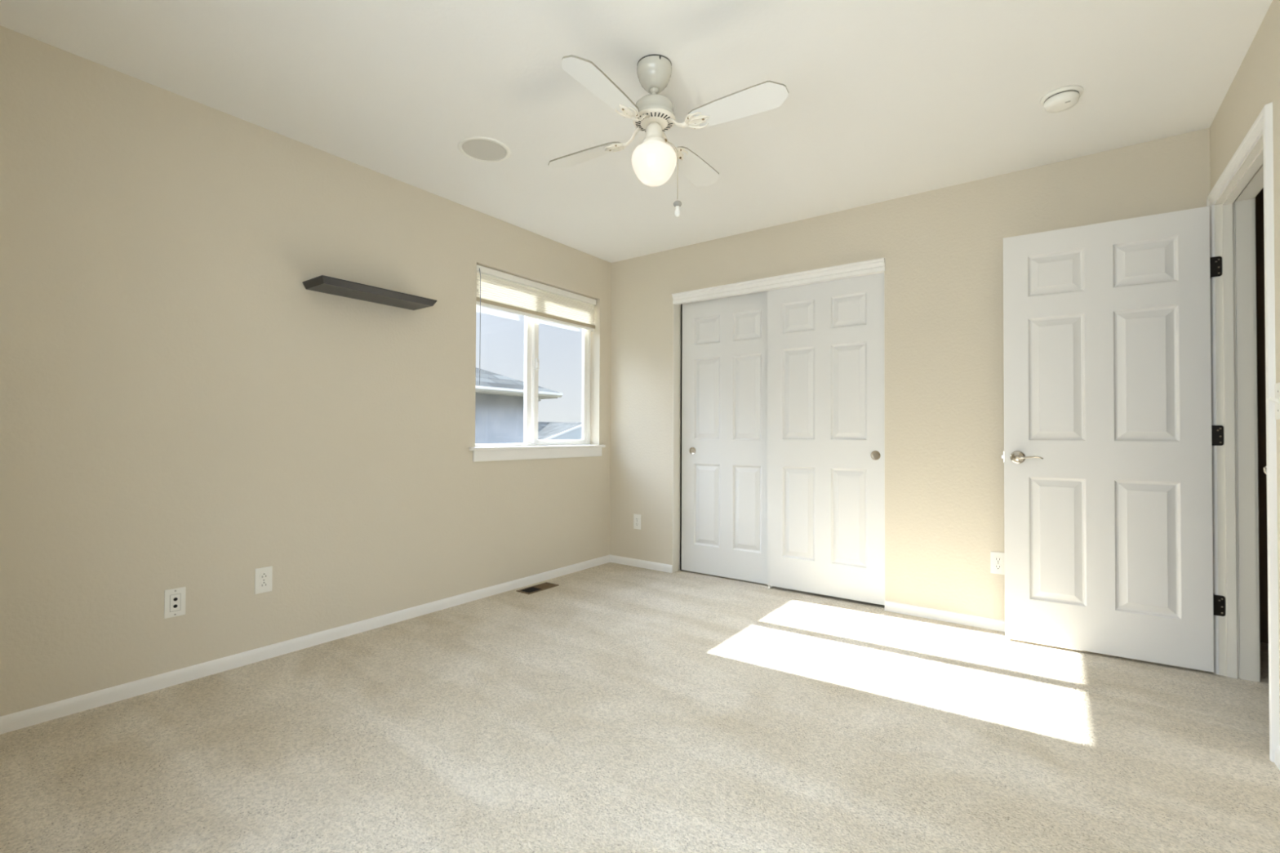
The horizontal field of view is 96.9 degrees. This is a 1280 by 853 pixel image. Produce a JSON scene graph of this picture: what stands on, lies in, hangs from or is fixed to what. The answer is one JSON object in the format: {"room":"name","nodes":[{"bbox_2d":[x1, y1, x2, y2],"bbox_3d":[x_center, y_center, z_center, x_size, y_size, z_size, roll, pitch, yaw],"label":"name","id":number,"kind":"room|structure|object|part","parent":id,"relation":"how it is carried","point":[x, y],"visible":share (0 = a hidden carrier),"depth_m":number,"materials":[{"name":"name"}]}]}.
{"room":"empty bedroom","nodes":[
{"label":"empty bedroom","id":0,"kind":"room"},
{"bbox_2d":[0,25,611,716],"bbox_3d":[-1.222,-0.128,3.411,0.160,2.455,4.540,0,-1,36],"label":"wall","id":1,"kind":"structure","parent":0,"point":[178,408],"depth_m":2.47,"materials":[{"name":"beige paint"}]},
{"bbox_2d":[164,586,186,618],"bbox_3d":[-1.907,0.723,2.328,0.009,0.115,0.070,0,-1,36],"label":"jack plate","id":2,"kind":"object","parent":1,"relation":"attached to","point":[174,598],"visible":1,"depth_m":2.33,"materials":[{"name":"white plastic"}]},
{"bbox_2d":[254,565,272,594],"bbox_3d":[-1.717,0.700,2.589,0.008,0.115,0.070,0,-1,36],"label":"power outlet","id":3,"kind":"object","parent":1,"relation":"attached to","point":[263,575],"visible":1,"depth_m":2.58,"materials":[{"name":"white plastic"}]},
{"bbox_2d":[259,581,268,587],"bbox_3d":[-1.715,0.720,2.587,0.003,0.027,0.034,0,-1,36],"label":"socket","id":4,"kind":"object","parent":3,"relation":"attached to","point":[262,584],"depth_m":2.59,"materials":[{"name":"white plastic"}]},
{"bbox_2d":[259,572,268,579],"bbox_3d":[-1.715,0.681,2.587,0.003,0.027,0.034,0,-1,36],"label":"socket","id":5,"kind":"object","parent":3,"relation":"attached to","point":[263,575],"depth_m":2.59,"materials":[{"name":"white plastic"}]},
{"bbox_2d":[0,555,609,734],"bbox_3d":[-1.341,1.054,3.094,0.012,0.082,3.720,0,-1,36],"label":"baseboard","id":6,"kind":"structure","parent":1,"relation":"attached to","point":[33,716],"depth_m":2.52,"materials":[{"name":"white paint"}]},
{"bbox_2d":[302,275,437,310],"bbox_3d":[-1.366,-0.676,2.915,0.200,0.032,0.602,0,-1,36],"label":"floating shelf","id":7,"kind":"object","parent":1,"relation":"attached to","point":[324,284],"visible":1,"depth_m":2.84,"materials":[{"name":"black wood"}]},
{"bbox_2d":[468,315,605,462],"bbox_3d":[-0.726,-0.398,4.061,0.188,1.249,1.284,0,-1,36],"label":"window","id":8,"kind":"structure","parent":1,"relation":"in","point":[531,447],"depth_m":4.08,"materials":[{"name":"white plastic"}]},
{"bbox_2d":[475,264,596,385],"bbox_3d":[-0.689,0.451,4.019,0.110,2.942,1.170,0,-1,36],"label":"window blind","id":9,"kind":"object","parent":8,"relation":"attached to","point":[495,290],"visible":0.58,"depth_m":3.97,"materials":[{"name":"white fabric"}]},
{"bbox_3d":[-1.015,-0.632,3.590,0.011,0.740,0.004,0,-1,3],"label":"lift cord","id":10,"kind":"part","parent":9,"relation":"part of","materials":[{"name":"white fabric"}]},
{"bbox_3d":[-0.710,-0.798,4.055,0.034,0.025,1.158,0,-1,36],"label":"rail","id":11,"kind":"part","parent":9,"relation":"part of","materials":[{"name":"beige plastic"}]},
{"bbox_3d":[-0.728,0.148,4.054,0.188,0.020,1.284,0,-1,36],"label":"sill","id":12,"kind":"part","parent":8,"relation":"part of","materials":[{"name":"white paint"}]},
{"bbox_3d":[-0.599,-0.428,4.314,0.026,1.120,0.578,0,-1,36],"label":"sash","id":13,"kind":"part","parent":8,"relation":"part of","materials":[{"name":"white plastic"}]},
{"bbox_2d":[0,0,1272,262],"bbox_3d":[0.919,-1.417,1.860,5.460,0.100,4.540,0,-1,36],"label":"ceiling","id":14,"kind":"structure","parent":0,"point":[886,100],"depth_m":2.24,"materials":[{"name":"paint"}]},
{"bbox_2d":[457,136,510,162],"bbox_3d":[-0.765,-1.359,2.792,0.250,0.006,0.250,0,-1,36],"label":"ceiling speaker","id":15,"kind":"object","parent":14,"relation":"attached to","point":[484,149],"visible":1,"depth_m":2.79,"materials":[{"name":"white plastic"}]},
{"bbox_2d":[462,139,506,160],"bbox_3d":[-0.765,-1.360,2.792,0.210,0.002,0.210,0,-1,36],"label":"grille","id":16,"kind":"object","parent":15,"relation":"attached to","point":[474,149],"depth_m":2.79,"materials":[{"name":"grey plastic"}]},
{"bbox_2d":[547,54,788,217],"bbox_3d":[0.053,-1.079,2.148,0.752,0.576,0.752,0,-1,-13],"label":"ceiling fan","id":17,"kind":"object","parent":14,"relation":"hanging from","point":[654,162],"visible":1,"depth_m":2.08,"materials":[{"name":"white metal"}]},
{"bbox_3d":[-0.226,-1.110,2.325,0.362,0.006,0.118,0,11,32],"label":"blade","id":18,"kind":"part","parent":17,"relation":"part of","materials":[{"name":"white wood"}]},
{"bbox_3d":[-0.123,-1.115,1.869,0.118,0.006,0.362,14,7,32],"label":"blade","id":19,"kind":"part","parent":17,"relation":"part of","materials":[{"name":"white wood"}]},
{"bbox_3d":[0.054,-1.153,2.149,0.162,0.019,0.162,0,-1,36],"label":"vent plate","id":20,"kind":"part","parent":17,"relation":"part of","materials":[{"name":"beige metal"}]},
{"bbox_3d":[0.053,-0.988,2.147,0.171,0.147,0.171,0,-1,36],"label":"glass globe","id":21,"kind":"part","parent":17,"relation":"part of","materials":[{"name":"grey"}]},
{"bbox_3d":[0.122,-0.966,2.140,0.043,0.218,0.003,0,-1,-7],"label":"pull chain","id":22,"kind":"part","parent":17,"relation":"part of","materials":[{"name":"beige metal"}]},
{"bbox_3d":[0.230,-1.106,2.428,0.118,0.006,0.362,-14,-8,31],"label":"blade","id":23,"kind":"part","parent":17,"relation":"part of","materials":[{"name":"white wood"}]},
{"bbox_3d":[0.333,-1.112,1.971,0.362,0.006,0.118,0,-13,32],"label":"blade","id":24,"kind":"part","parent":17,"relation":"part of","materials":[{"name":"white wood"}]},
{"bbox_2d":[1040,85,1083,112],"bbox_3d":[1.730,-1.335,2.330,0.142,0.046,0.142,0,-1,36],"label":"smoke detector","id":25,"kind":"object","parent":14,"relation":"attached to","point":[1062,99],"visible":1,"depth_m":2.30,"materials":[{"name":"white plastic"}]},
{"bbox_2d":[0,555,1279,852],"bbox_3d":[0.909,1.125,1.825,5.460,0.125,4.540,0,-1,36],"label":"floor","id":26,"kind":"structure","parent":0,"point":[611,708],"depth_m":1.89,"materials":[{"name":"beige carpet"}]},
{"bbox_2d":[516,582,559,594],"bbox_3d":[-0.682,1.080,3.795,0.120,0.005,0.274,0,-1,36],"label":"floor vent","id":27,"kind":"object","parent":26,"relation":"in","point":[543,586],"visible":1,"depth_m":3.79,"materials":[{"name":"brown metal"}]},
{"bbox_2d":[680,303,682,555],"bbox_3d":[1.408,-0.110,3.911,3.487,2.455,0.620,0,-1,36],"label":"wall","id":28,"kind":"structure","parent":0,"point":[682,304],"depth_m":4.88,"materials":[{"name":"beige paint"}]},
{"bbox_2d":[609,128,1210,620],"bbox_3d":[1.195,-0.115,3.621,3.487,2.455,0.100,0,-1,36],"label":"wall","id":29,"kind":"structure","parent":0,"point":[942,249],"depth_m":3.23,"materials":[{"name":"beige paint"}]},
{"bbox_2d":[633,514,640,529],"bbox_3d":[-0.021,0.744,4.433,0.070,0.115,0.008,0,-1,36],"label":"power outlet","id":30,"kind":"object","parent":29,"relation":"attached to","point":[637,517],"visible":1,"depth_m":4.43,"materials":[{"name":"white plastic"}]},
{"bbox_2d":[609,555,672,573],"bbox_3d":[-0.005,1.078,4.413,0.605,0.082,0.012,0,-1,36],"label":"baseboard","id":31,"kind":"structure","parent":29,"relation":"attached to","point":[615,559],"depth_m":4.39,"materials":[{"name":"white paint"}]},
{"bbox_2d":[671,257,884,305],"bbox_3d":[0.857,-0.958,3.819,1.494,0.072,0.060,0,-1,36],"label":"trim","id":32,"kind":"structure","parent":29,"relation":"attached to","point":[875,266],"depth_m":3.73,"materials":[{"name":"white paint"}]},
{"bbox_2d":[672,271,884,573],"bbox_3d":[0.879,0.072,3.850,1.496,2.085,0.100,0,-1,36],"label":"lining","id":33,"kind":"object","parent":29,"relation":"attached to","point":[677,308],"visible":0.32,"depth_m":4.28,"materials":[{"name":"white paint"}]},
{"bbox_2d":[681,290,767,584],"bbox_3d":[0.629,0.059,4.091,0.753,2.045,0.035,0,-1,36],"label":"door","id":34,"kind":"structure","parent":33,"relation":"attached to","point":[724,376],"depth_m":4.08,"materials":[{"name":"white paint"}]},
{"bbox_3d":[0.393,0.181,4.244,0.057,0.057,0.004,0,-1,36],"label":"finger pull","id":35,"kind":"part","parent":34,"relation":"part of","materials":[{"name":"silver metal"}]},
{"bbox_2d":[767,272,884,605],"bbox_3d":[1.174,0.052,3.629,0.753,2.035,0.035,0,-1,36],"label":"door","id":36,"kind":"structure","parent":33,"relation":"attached to","point":[825,340],"depth_m":3.60,"materials":[{"name":"white paint"}]},
{"bbox_3d":[1.422,0.174,3.426,0.057,0.057,0.004,0,-1,36],"label":"finger pull","id":37,"kind":"part","parent":36,"relation":"part of","materials":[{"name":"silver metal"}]},
{"bbox_2d":[884,600,1004,631],"bbox_3d":[2.004,1.066,2.938,1.386,0.082,0.012,0,-1,36],"label":"baseboard","id":38,"kind":"structure","parent":29,"relation":"attached to","point":[906,609],"depth_m":3.15,"materials":[{"name":"white paint"}]},
{"bbox_2d":[990,551,1004,574],"bbox_3d":[1.905,0.727,3.018,0.070,0.115,0.008,0,-1,36],"label":"power outlet","id":39,"kind":"object","parent":29,"relation":"attached to","point":[997,559],"visible":0.93,"depth_m":3.02,"materials":[{"name":"white plastic"}]},
{"bbox_2d":[994,564,1001,569],"bbox_3d":[1.904,0.746,3.016,0.034,0.027,0.003,0,-1,36],"label":"socket","id":40,"kind":"object","parent":39,"relation":"attached to","point":[997,566],"depth_m":3.02,"materials":[{"name":"white plastic"}]},
{"bbox_2d":[994,556,1001,562],"bbox_3d":[1.904,0.707,3.017,0.034,0.027,0.003,0,-1,36],"label":"socket","id":41,"kind":"object","parent":39,"relation":"attached to","point":[997,559],"depth_m":3.02,"materials":[{"name":"white plastic"}]},
{"bbox_2d":[1209,0,1279,728],"bbox_3d":[1.699,-0.144,1.266,0.113,2.455,4.540,0,-1,36],"label":"wall","id":42,"kind":"structure","parent":0,"point":[1255,84],"depth_m":1.93,"materials":[{"name":"beige paint"}]},
{"bbox_2d":[1206,102,1279,762],"bbox_3d":[2.335,0.031,2.131,0.150,2.134,0.888,0,-1,36],"label":"door frame","id":43,"kind":"structure","parent":42,"relation":"attached to","point":[1235,606],"depth_m":2.42,"materials":[{"name":"white paint"}]},
{"bbox_2d":[1001,206,1213,672],"bbox_3d":[2.179,0.052,2.693,0.784,2.030,0.145,0,-1,33],"label":"door","id":44,"kind":"structure","parent":43,"relation":"attached to","point":[1107,456],"depth_m":2.65,"materials":[{"name":"white paint"}]},
{"bbox_3d":[1.914,0.154,2.810,0.137,0.066,0.055,0,-1,33],"label":"handle","id":45,"kind":"part","parent":44,"relation":"part of","materials":[{"name":"silver metal"}]},
{"bbox_3d":[2.520,-0.699,2.481,0.036,0.088,0.005,0,-1,36],"label":"hinge plate","id":46,"kind":"part","parent":43,"relation":"part of","materials":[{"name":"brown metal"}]},
{"bbox_3d":[2.517,0.039,2.471,0.036,0.088,0.005,0,-1,36],"label":"hinge plate","id":47,"kind":"part","parent":43,"relation":"part of","materials":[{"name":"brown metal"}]},
{"bbox_3d":[2.514,0.777,2.461,0.036,0.088,0.005,0,-1,36],"label":"hinge plate","id":48,"kind":"part","parent":43,"relation":"part of","materials":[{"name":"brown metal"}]},
{"bbox_3d":[2.069,0.143,1.852,0.046,0.060,0.010,0,-1,36],"label":"strike plate","id":49,"kind":"part","parent":43,"relation":"part of","materials":[{"name":"silver metal"}]},
{"bbox_2d":[1269,382,1279,419],"bbox_3d":[1.988,-0.080,1.777,0.025,0.115,0.070,0,-1,36],"label":"light switch","id":50,"kind":"object","parent":42,"relation":"attached to","point":[1277,399],"visible":1,"depth_m":1.77,"materials":[{"name":"white plastic"}]},
{"bbox_3d":[1.996,-0.080,1.771,0.006,0.115,0.070,0,-1,36],"label":"plate","id":51,"kind":"part","parent":50,"relation":"part of","materials":[{"name":"white plastic"}]},
{"bbox_2d":[1274,746,1279,770],"bbox_3d":[1.188,1.032,0.667,0.012,0.082,2.800,0,-1,36],"label":"baseboard","id":52,"kind":"structure","parent":42,"relation":"attached to","point":[1277,753],"depth_m":1.78,"materials":[{"name":"white paint"}]},
{"bbox_2d":[1255,187,1268,631],"bbox_3d":[2.559,-0.140,1.329,1.200,2.455,3.420,0,-1,36],"label":"wall","id":53,"kind":"structure","parent":0,"point":[1260,197],"depth_m":2.87,"materials":[{"name":"brown paint"}]},
{"bbox_2d":[1260,630,1268,643],"bbox_3d":[2.508,1.045,1.334,1.100,0.085,3.200,0,-1,36],"label":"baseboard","id":54,"kind":"structure","parent":53,"relation":"attached to","point":[1264,634],"depth_m":2.85,"materials":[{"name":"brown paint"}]},
{"label":"outside","id":55,"kind":"structure","parent":0,"visible":0},
{"bbox_3d":[-15.680,4.712,34.486,59.700,0.100,90.000,0,-1,36],"label":"ground","id":56,"kind":"structure","parent":55,"visible":0},
{"bbox_2d":[475,367,562,444],"bbox_3d":[-8.307,1.009,9.280,7.720,6.683,12.063,0,-1,36],"label":"house","id":57,"kind":"structure","parent":56,"relation":"on","point":[499,399],"depth_m":11.12,"materials":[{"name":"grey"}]},
{"bbox_2d":[537,422,582,439],"bbox_3d":[-7.280,2.225,42.008,7.760,5.150,29.000,0,-1,36],"label":"house","id":58,"kind":"structure","parent":56,"relation":"on","point":[546,430],"depth_m":39.50,"materials":[{"name":"grey"}]}
]}

